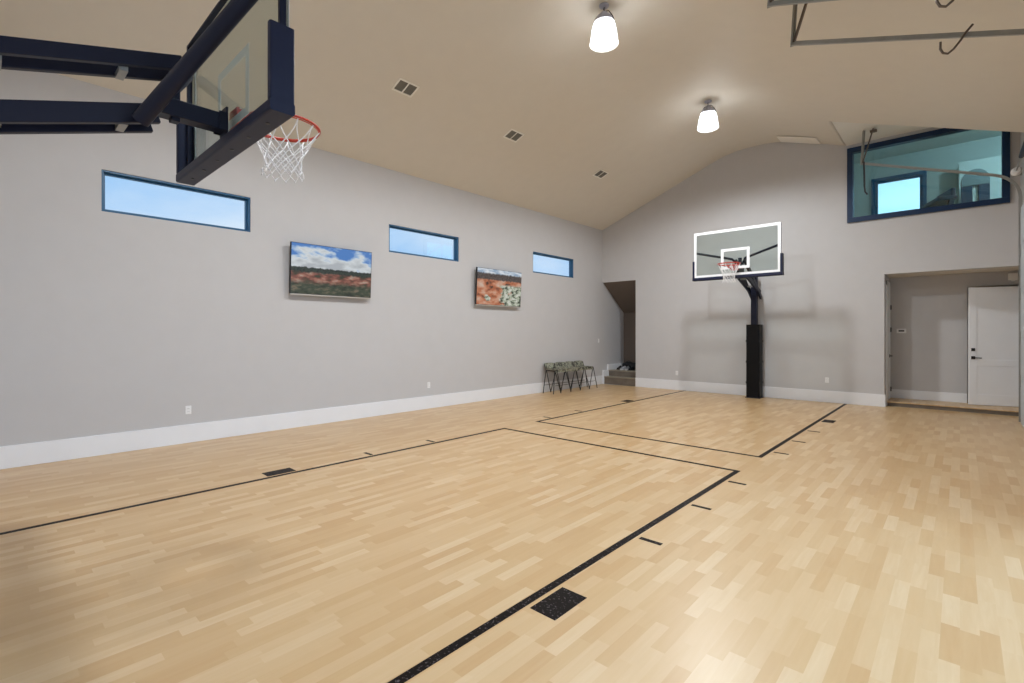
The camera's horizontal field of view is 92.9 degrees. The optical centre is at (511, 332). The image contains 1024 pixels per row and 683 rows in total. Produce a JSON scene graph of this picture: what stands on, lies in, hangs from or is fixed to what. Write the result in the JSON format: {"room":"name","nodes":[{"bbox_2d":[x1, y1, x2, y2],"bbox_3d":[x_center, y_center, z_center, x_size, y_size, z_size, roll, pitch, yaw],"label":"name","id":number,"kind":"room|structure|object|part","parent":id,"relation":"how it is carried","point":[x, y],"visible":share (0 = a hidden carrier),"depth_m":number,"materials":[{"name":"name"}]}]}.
{"room":"indoor basketball court","nodes":[
{"label":"indoor basketball court","id":0,"kind":"room"},
{"bbox_2d":[0,69,623,446],"bbox_3d":[-1.377,-0.942,10.632,0.157,5.024,15.040,0,0,43],"label":"wall","id":1,"kind":"structure","parent":0,"point":[110,322],"depth_m":7.53,"materials":[{"name":"beige paint"}]},
{"bbox_2d":[102,169,249,231],"bbox_3d":[-4.736,-1.841,6.981,0.133,0.542,1.790,0,0,43],"label":"window","id":2,"kind":"structure","parent":1,"relation":"in","point":[246,200],"depth_m":6.91,"materials":[{"name":"black metal"}]},
{"bbox_2d":[185,406,190,413],"bbox_3d":[-4.631,1.102,6.969,0.012,0.120,0.074,0,0,43],"label":"wall outlet","id":3,"kind":"object","parent":1,"relation":"attached to","point":[187,408],"visible":1,"depth_m":6.96,"materials":[{"name":"white plastic"}]},
{"bbox_2d":[0,363,622,469],"bbox_3d":[-1.302,1.276,10.562,0.047,0.589,14.726,0,0,43],"label":"baseboard","id":4,"kind":"structure","parent":1,"relation":"attached to","point":[12,456],"depth_m":7.40,"materials":[{"name":"white paint"}]},
{"bbox_2d":[289,241,371,298],"bbox_3d":[-3.136,-1.058,8.495,0.146,0.863,1.478,0,0,43],"label":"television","id":5,"kind":"object","parent":1,"relation":"attached to","point":[315,270],"visible":1,"depth_m":8.40,"materials":[{"name":"glass"}]},
{"bbox_3d":[-3.131,-0.639,8.491,0.050,0.024,1.478,0,0,43],"label":"trim","id":6,"kind":"part","parent":5,"relation":"part of","materials":[{"name":"silver metal"}]},
{"bbox_2d":[389,224,457,261],"bbox_3d":[-1.834,-1.841,10.135,0.133,0.542,1.790,0,0,43],"label":"window","id":7,"kind":"structure","parent":1,"relation":"in","point":[455,239],"depth_m":10.22,"materials":[{"name":"black metal"}]},
{"bbox_2d":[475,267,521,307],"bbox_3d":[-0.319,-1.058,11.557,0.146,0.863,1.509,0,0,43],"label":"television","id":8,"kind":"object","parent":1,"relation":"attached to","point":[493,287],"visible":1,"depth_m":11.46,"materials":[{"name":"glass"}]},
{"bbox_3d":[-0.314,-0.639,11.553,0.050,0.024,1.509,0,0,43],"label":"trim","id":9,"kind":"part","parent":8,"relation":"part of","materials":[{"name":"silver metal"}]},
{"bbox_2d":[533,252,572,277],"bbox_3d":[1.094,-1.841,13.319,0.133,0.542,1.806,0,0,43],"label":"window","id":10,"kind":"structure","parent":1,"relation":"in","point":[534,253],"depth_m":13.54,"materials":[{"name":"black metal"}]},
{"bbox_2d":[0,384,1023,682],"bbox_3d":[1.645,1.632,7.041,9.467,0.127,13.847,0,0,43],"label":"floor","id":11,"kind":"structure","parent":0,"point":[607,533],"depth_m":3.44,"materials":[{"name":"brown wood"}]},
{"bbox_2d":[0,0,320,185],"bbox_3d":[-2.064,-0.381,2.951,1.736,3.901,2.006,0,0,14],"label":"basketball hoop","id":12,"kind":"object","parent":11,"relation":"on","point":[175,73],"visible":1,"depth_m":2.79,"materials":[{"name":"black metal"}]},
{"bbox_3d":[-2.665,-1.176,2.725,0.045,0.429,1.072,0,0,43],"label":"arm","id":13,"kind":"part","parent":12,"relation":"part of"},
{"bbox_3d":[-2.521,-1.176,2.593,0.045,0.429,1.072,0,0,43],"label":"arm","id":14,"kind":"part","parent":12,"relation":"part of"},
{"bbox_3d":[-2.603,-1.538,2.792,0.045,0.403,1.146,0,0,43],"label":"arm","id":15,"kind":"part","parent":12,"relation":"part of"},
{"bbox_3d":[-2.459,-1.538,2.660,0.045,0.403,1.146,0,0,43],"label":"arm","id":16,"kind":"part","parent":12,"relation":"part of"},
{"bbox_3d":[-2.105,-1.429,3.189,0.110,0.110,0.400,0,0,43],"label":"extension arm","id":17,"kind":"part","parent":12,"relation":"part of"},
{"bbox_3d":[-1.985,-1.433,3.320,0.130,0.196,0.055,0,0,43],"label":"mounting plate","id":18,"kind":"part","parent":12,"relation":"part of","materials":[{"name":"black metal"}]},
{"bbox_3d":[-1.958,-1.806,3.349,1.837,1.052,0.036,0,0,43],"label":"board frame","id":19,"kind":"part","parent":12,"relation":"part of","materials":[{"name":"black metal"}]},
{"bbox_2d":[543,361,597,393],"bbox_3d":[1.601,1.181,13.354,0.432,0.779,2.064,0,0,43],"label":"chairs","id":20,"kind":"object","parent":11,"relation":"on","point":[567,366],"visible":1,"depth_m":13.23,"materials":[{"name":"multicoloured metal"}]},
{"bbox_3d":[1.001,0.868,12.948,0.097,0.154,0.420,0,0,43],"label":"backrest","id":21,"kind":"part","parent":20,"relation":"part of","materials":[{"name":"fabric"}]},
{"bbox_3d":[1.301,0.868,13.275,0.097,0.154,0.420,0,0,43],"label":"backrest","id":22,"kind":"part","parent":20,"relation":"part of","materials":[{"name":"fabric"}]},
{"bbox_3d":[1.601,0.868,13.601,0.097,0.154,0.420,0,0,43],"label":"backrest","id":23,"kind":"part","parent":20,"relation":"part of","materials":[{"name":"fabric"}]},
{"bbox_3d":[1.902,0.868,13.928,0.097,0.154,0.420,0,0,43],"label":"backrest","id":24,"kind":"part","parent":20,"relation":"part of","materials":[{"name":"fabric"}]},
{"bbox_2d":[692,222,783,398],"bbox_3d":[5.123,-0.381,11.222,1.809,3.901,1.932,0,0,8],"label":"basketball hoop","id":25,"kind":"object","parent":11,"relation":"on","point":[754,332],"visible":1,"depth_m":11.44,"materials":[{"name":"black metal"}]},
{"bbox_3d":[5.543,-1.155,11.608,0.045,0.447,1.073,0,0,43],"label":"arm","id":26,"kind":"part","parent":25,"relation":"part of"},
{"bbox_3d":[5.681,-1.256,11.465,0.050,0.864,1.256,0,0,43],"label":"arm","id":27,"kind":"part","parent":25,"relation":"part of"},
{"bbox_3d":[5.687,-1.155,11.476,0.045,0.447,1.073,0,0,43],"label":"arm","id":28,"kind":"part","parent":25,"relation":"part of"},
{"bbox_2d":[887,402,1018,415],"bbox_3d":[9.416,1.532,10.239,2.360,0.075,1.382,0,0,43],"label":"riser","id":29,"kind":"structure","parent":11,"relation":"on","point":[888,403],"depth_m":9.78,"materials":[{"name":"brown wood"}]},
{"bbox_2d":[0,0,1023,229],"bbox_3d":[1.494,-3.970,7.015,9.247,1.706,13.604,0,0,43],"label":"ceiling","id":30,"kind":"structure","parent":0,"point":[483,70],"depth_m":7.54,"materials":[{"name":"paint"}]},
{"bbox_2d":[391,78,419,97],"bbox_3d":[-1.665,-3.838,7.624,0.241,0.103,0.370,0,0,43],"label":"ceiling vent","id":31,"kind":"object","parent":30,"relation":"in","point":[402,86],"visible":1,"depth_m":7.62,"materials":[{"name":"white metal"}]},
{"bbox_2d":[503,129,524,142],"bbox_3d":[0.035,-3.838,9.472,0.241,0.103,0.370,0,0,43],"label":"ceiling vent","id":32,"kind":"object","parent":30,"relation":"in","point":[513,135],"visible":1,"depth_m":9.46,"materials":[{"name":"white metal"}]},
{"bbox_2d":[592,169,608,178],"bbox_3d":[2.144,-3.838,11.766,0.241,0.103,0.370,0,0,43],"label":"ceiling vent","id":33,"kind":"object","parent":30,"relation":"in","point":[600,174],"visible":1,"depth_m":11.76,"materials":[{"name":"white metal"}]},
{"bbox_2d":[590,2,618,51],"bbox_3d":[1.302,-4.358,6.888,0.403,0.548,0.404,0,0,43],"label":"pendant light","id":34,"kind":"object","parent":30,"relation":"hanging from","point":[604,38],"visible":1,"depth_m":6.81,"materials":[{"name":"white glass"}]},
{"bbox_2d":[697,100,718,132],"bbox_3d":[3.916,-4.358,9.730,0.403,0.548,0.404,0,0,43],"label":"pendant light","id":35,"kind":"object","parent":30,"relation":"hanging from","point":[708,121],"visible":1,"depth_m":9.64,"materials":[{"name":"white glass"}]},
{"bbox_3d":[3.916,-4.256,9.730,0.403,0.344,0.404,0,0,43],"label":"lamp shade","id":36,"kind":"part","parent":35,"relation":"part of","materials":[{"name":"white glass"}]},
{"bbox_2d":[777,136,820,143],"bbox_3d":[6.569,-4.428,11.172,0.804,0.278,0.420,0,0,43],"label":"access hatch","id":37,"kind":"object","parent":30,"relation":"attached to","point":[810,140],"visible":1,"depth_m":11.12,"materials":[{"name":"white paint"}]},
{"bbox_2d":[832,122,930,145],"bbox_3d":[7.894,-4.241,9.230,2.826,0.184,1.692,0,0,43],"label":"soffit","id":38,"kind":"structure","parent":30,"relation":"attached to","point":[851,133],"depth_m":9.98,"materials":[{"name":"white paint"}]},
{"bbox_2d":[935,0,953,7],"bbox_3d":[3.771,-2.910,4.141,0.259,0.237,0.022,0,0,43],"label":"hook","id":39,"kind":"object","parent":30,"relation":"hanging from","point":[937,2],"visible":1,"depth_m":4.19,"materials":[{"name":"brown metal"}]},
{"bbox_2d":[604,280,635,312],"bbox_3d":[4.154,-1.272,14.696,2.481,1.225,1.256,0,0,43],"label":"ceiling","id":40,"kind":"structure","parent":0,"point":[623,293],"depth_m":15.15,"materials":[{"name":"beige paint"}]},
{"bbox_2d":[604,369,635,385],"bbox_3d":[4.107,1.362,14.726,2.276,0.416,1.275,0,0,43],"label":"stairs","id":41,"kind":"structure","parent":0,"point":[616,377],"depth_m":14.80,"materials":[{"name":"brown wood"}]},
{"bbox_2d":[622,361,635,368],"bbox_3d":[3.770,1.010,15.508,0.540,0.276,0.249,0,0,43],"label":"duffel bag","id":42,"kind":"object","parent":41,"relation":"on","point":[630,364],"visible":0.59,"depth_m":15.41,"materials":[{"name":"fabric"}]},
{"bbox_2d":[624,313,635,362],"bbox_3d":[4.192,-0.314,14.853,2.638,3.768,1.287,0,0,43],"label":"wall","id":43,"kind":"structure","parent":0,"point":[629,318],"depth_m":15.83,"materials":[{"name":"paint"}]},
{"bbox_2d":[602,127,1019,394],"bbox_3d":[6.285,-1.649,11.946,9.342,6.437,0.157,0,0,43],"label":"wall","id":44,"kind":"structure","parent":0,"point":[821,318],"depth_m":11.60,"materials":[{"name":"beige paint"}]},
{"bbox_2d":[635,378,885,406],"bbox_3d":[5.822,1.439,12.359,5.839,0.262,0.176,0,0,43],"label":"baseboard","id":45,"kind":"structure","parent":44,"relation":"attached to","point":[879,400],"depth_m":11.70,"materials":[{"name":"white paint"}]},
{"bbox_2d":[847,128,1009,222],"bbox_3d":[8.378,-3.250,9.957,2.523,1.642,0.157,0,0,43],"label":"window","id":46,"kind":"structure","parent":44,"relation":"in","point":[1005,198],"depth_m":9.93,"materials":[{"name":"black metal"}]},
{"bbox_2d":[885,275,889,393],"bbox_3d":[8.484,0.000,11.085,0.157,3.140,1.554,0,0,43],"label":"wall","id":47,"kind":"structure","parent":0,"point":[887,278],"depth_m":10.50,"materials":[{"name":"beige paint"}]},
{"bbox_2d":[886,281,892,405],"bbox_3d":[8.312,0.219,10.721,0.079,2.699,0.659,0,0,43],"label":"door frame","id":48,"kind":"structure","parent":47,"relation":"in","point":[888,306],"depth_m":10.76,"materials":[{"name":"white paint"}]},
{"bbox_3d":[8.292,0.219,10.739,0.027,2.699,0.659,0,0,43],"label":"casing","id":49,"kind":"part","parent":48,"relation":"part of","materials":[{"name":"white paint"}]},
{"bbox_2d":[854,135,1001,216],"bbox_3d":[11.745,-3.493,12.768,5.338,2.904,0.157,0,0,43],"label":"wall","id":50,"kind":"structure","parent":0,"point":[947,157],"depth_m":13.08,"materials":[{"name":"paint"}]},
{"bbox_2d":[871,170,926,214],"bbox_3d":[10.773,-3.572,13.577,1.209,1.648,0.126,0,0,43],"label":"window","id":51,"kind":"structure","parent":50,"relation":"in","point":[922,175],"depth_m":13.54,"materials":[{"name":"black metal"}]},
{"bbox_2d":[854,130,1001,163],"bbox_3d":[10.289,-5.024,11.185,5.338,0.157,4.459,0,0,43],"label":"ceiling","id":52,"kind":"structure","parent":0,"point":[971,135],"depth_m":12.78,"materials":[{"name":"paint"}]},
{"bbox_2d":[886,266,1018,277],"bbox_3d":[9.400,-1.335,10.222,2.674,0.157,1.586,0,0,43],"label":"ceiling","id":53,"kind":"structure","parent":0,"point":[1016,267],"depth_m":10.11,"materials":[{"name":"paint"}]},
{"bbox_2d":[887,398,1018,411],"bbox_3d":[9.408,1.485,10.230,2.360,0.019,1.405,0,0,43],"label":"floor","id":54,"kind":"structure","parent":0,"point":[891,400],"depth_m":10.05,"materials":[{"name":"brown wood"}]},
{"bbox_2d":[890,270,1018,393],"bbox_3d":[9.567,0.000,10.345,2.438,3.140,0.078,0,0,43],"label":"wall","id":55,"kind":"structure","parent":0,"point":[931,355],"depth_m":10.64,"materials":[{"name":"beige paint"}]},
{"bbox_2d":[897,329,905,332],"bbox_3d":[8.789,-0.047,10.992,0.170,0.100,0.022,0,0,43],"label":"thermostat","id":56,"kind":"object","parent":55,"relation":"attached to","point":[898,330],"visible":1,"depth_m":10.98,"materials":[{"name":"white plastic"}]},
{"bbox_2d":[890,389,966,402],"bbox_3d":[9.112,1.378,10.697,1.292,0.196,0.019,0,0,43],"label":"baseboard","id":57,"kind":"structure","parent":55,"relation":"attached to","point":[895,393],"depth_m":10.66,"materials":[{"name":"white paint"}]},
{"bbox_2d":[968,286,1018,406],"bbox_3d":[9.802,0.268,9.818,0.904,2.404,0.107,0,0,25],"label":"door","id":58,"kind":"structure","parent":55,"relation":"in","point":[993,312],"depth_m":9.85,"materials":[{"name":"white paint"}]},
{"bbox_2d":[1008,273,1017,280],"bbox_3d":[10.060,-1.123,9.777,0.140,0.155,0.090,0,0,43],"label":"detector","id":59,"kind":"object","parent":55,"relation":"attached to","point":[1011,276],"visible":1,"depth_m":9.75,"materials":[{"name":"white plastic"}]},
{"bbox_2d":[967,285,1018,399],"bbox_3d":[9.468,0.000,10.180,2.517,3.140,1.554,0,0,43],"label":"door frame","id":60,"kind":"structure","parent":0,"point":[1001,285],"depth_m":10.66,"materials":[{"name":"beige paint"}]},
{"bbox_2d":[1020,132,1023,201],"bbox_3d":[4.836,-1.413,3.935,0.157,5.966,13.596,0,0,43],"label":"wall","id":61,"kind":"structure","parent":0,"point":[1021,133],"depth_m":8.64,"materials":[{"name":"beige paint"}]},
{"bbox_2d":[767,0,836,8],"bbox_3d":[3.566,-1.236,4.348,2.393,5.571,0.125,0,0,43],"label":"door track","id":62,"kind":"object","parent":61,"relation":"attached to","point":[770,3],"visible":1,"depth_m":5.03,"materials":[{"name":"metal"}]},
{"bbox_2d":[790,3,1023,46],"bbox_3d":[4.215,-1.236,5.053,2.393,5.571,0.125,0,0,43],"label":"door track","id":63,"kind":"object","parent":61,"relation":"attached to","point":[794,32],"visible":0.98,"depth_m":5.24,"materials":[{"name":"metal"}]},
{"bbox_3d":[4.214,-0.983,5.104,2.309,5.065,0.028,0,0,43],"label":"rail","id":64,"kind":"part","parent":63,"relation":"part of","materials":[{"name":"metal"}]},
{"bbox_2d":[939,23,973,54],"bbox_3d":[4.420,-2.910,4.845,0.259,0.237,0.022,0,0,43],"label":"hook","id":65,"kind":"object","parent":63,"relation":"hanging from","point":[972,24],"visible":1,"depth_m":4.85,"materials":[{"name":"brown metal"}]},
{"bbox_2d":[860,128,1022,421],"bbox_3d":[8.039,-1.301,9.210,2.393,5.701,0.150,0,0,43],"label":"door track","id":66,"kind":"object","parent":61,"relation":"attached to","point":[862,162],"visible":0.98,"depth_m":8.71,"materials":[{"name":"metal"}]},
{"bbox_2d":[1010,141,1023,176],"bbox_3d":[6.927,-2.795,6.470,0.144,0.140,5.409,0,0,43],"label":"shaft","id":67,"kind":"object","parent":61,"relation":"attached to","point":[1017,171],"visible":1,"depth_m":8.33,"materials":[{"name":"metal"}]},
{"bbox_2d":[1021,202,1023,426],"bbox_3d":[6.958,-0.300,6.399,0.051,3.717,5.398,0,0,43],"label":"door","id":68,"kind":"structure","parent":61,"relation":"in","point":[1022,207],"depth_m":8.08,"materials":[{"name":"white wood"}]},
{"bbox_3d":[10.342,-1.963,11.243,5.338,0.157,4.302,0,0,43],"label":"floor","id":69,"kind":"structure","parent":0,"visible":0},
{"bbox_2d":[922,188,957,207],"bbox_3d":[9.220,-2.651,11.591,1.880,1.220,0.840,0,0,21],"label":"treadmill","id":70,"kind":"object","parent":69,"relation":"on","point":[948,197],"visible":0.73,"depth_m":11.02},
{"bbox_2d":[961,169,989,202],"bbox_3d":[11.205,-2.986,11.800,0.900,1.890,0.800,0,0,37],"label":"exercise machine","id":71,"kind":"object","parent":69,"relation":"on","point":[973,187],"visible":0.44,"depth_m":11.68,"materials":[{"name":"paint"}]},
{"bbox_3d":[11.025,-2.791,11.811,0.200,1.500,0.160,0,0,37],"label":"post","id":72,"kind":"part","parent":71,"relation":"part of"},
{"bbox_3d":[11.136,-3.736,11.709,0.500,0.390,0.150,0,0,37],"label":"rounded panel","id":73,"kind":"part","parent":71,"relation":"part of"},
{"bbox_3d":[11.139,-2.841,11.713,0.100,1.400,0.020,0,0,37],"label":"rail","id":74,"kind":"part","parent":71,"relation":"part of","materials":[{"name":"metal"}]},
{"bbox_3d":[11.265,-2.791,11.630,0.200,1.500,0.160,0,0,37],"label":"post","id":75,"kind":"part","parent":71,"relation":"part of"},
{"bbox_2d":[958,155,1001,202],"bbox_3d":[12.270,-3.181,11.767,2.200,2.280,0.420,0,0,43],"label":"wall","id":76,"kind":"structure","parent":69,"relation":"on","point":[993,165],"depth_m":11.96,"materials":[{"name":"paint"}]}
]}

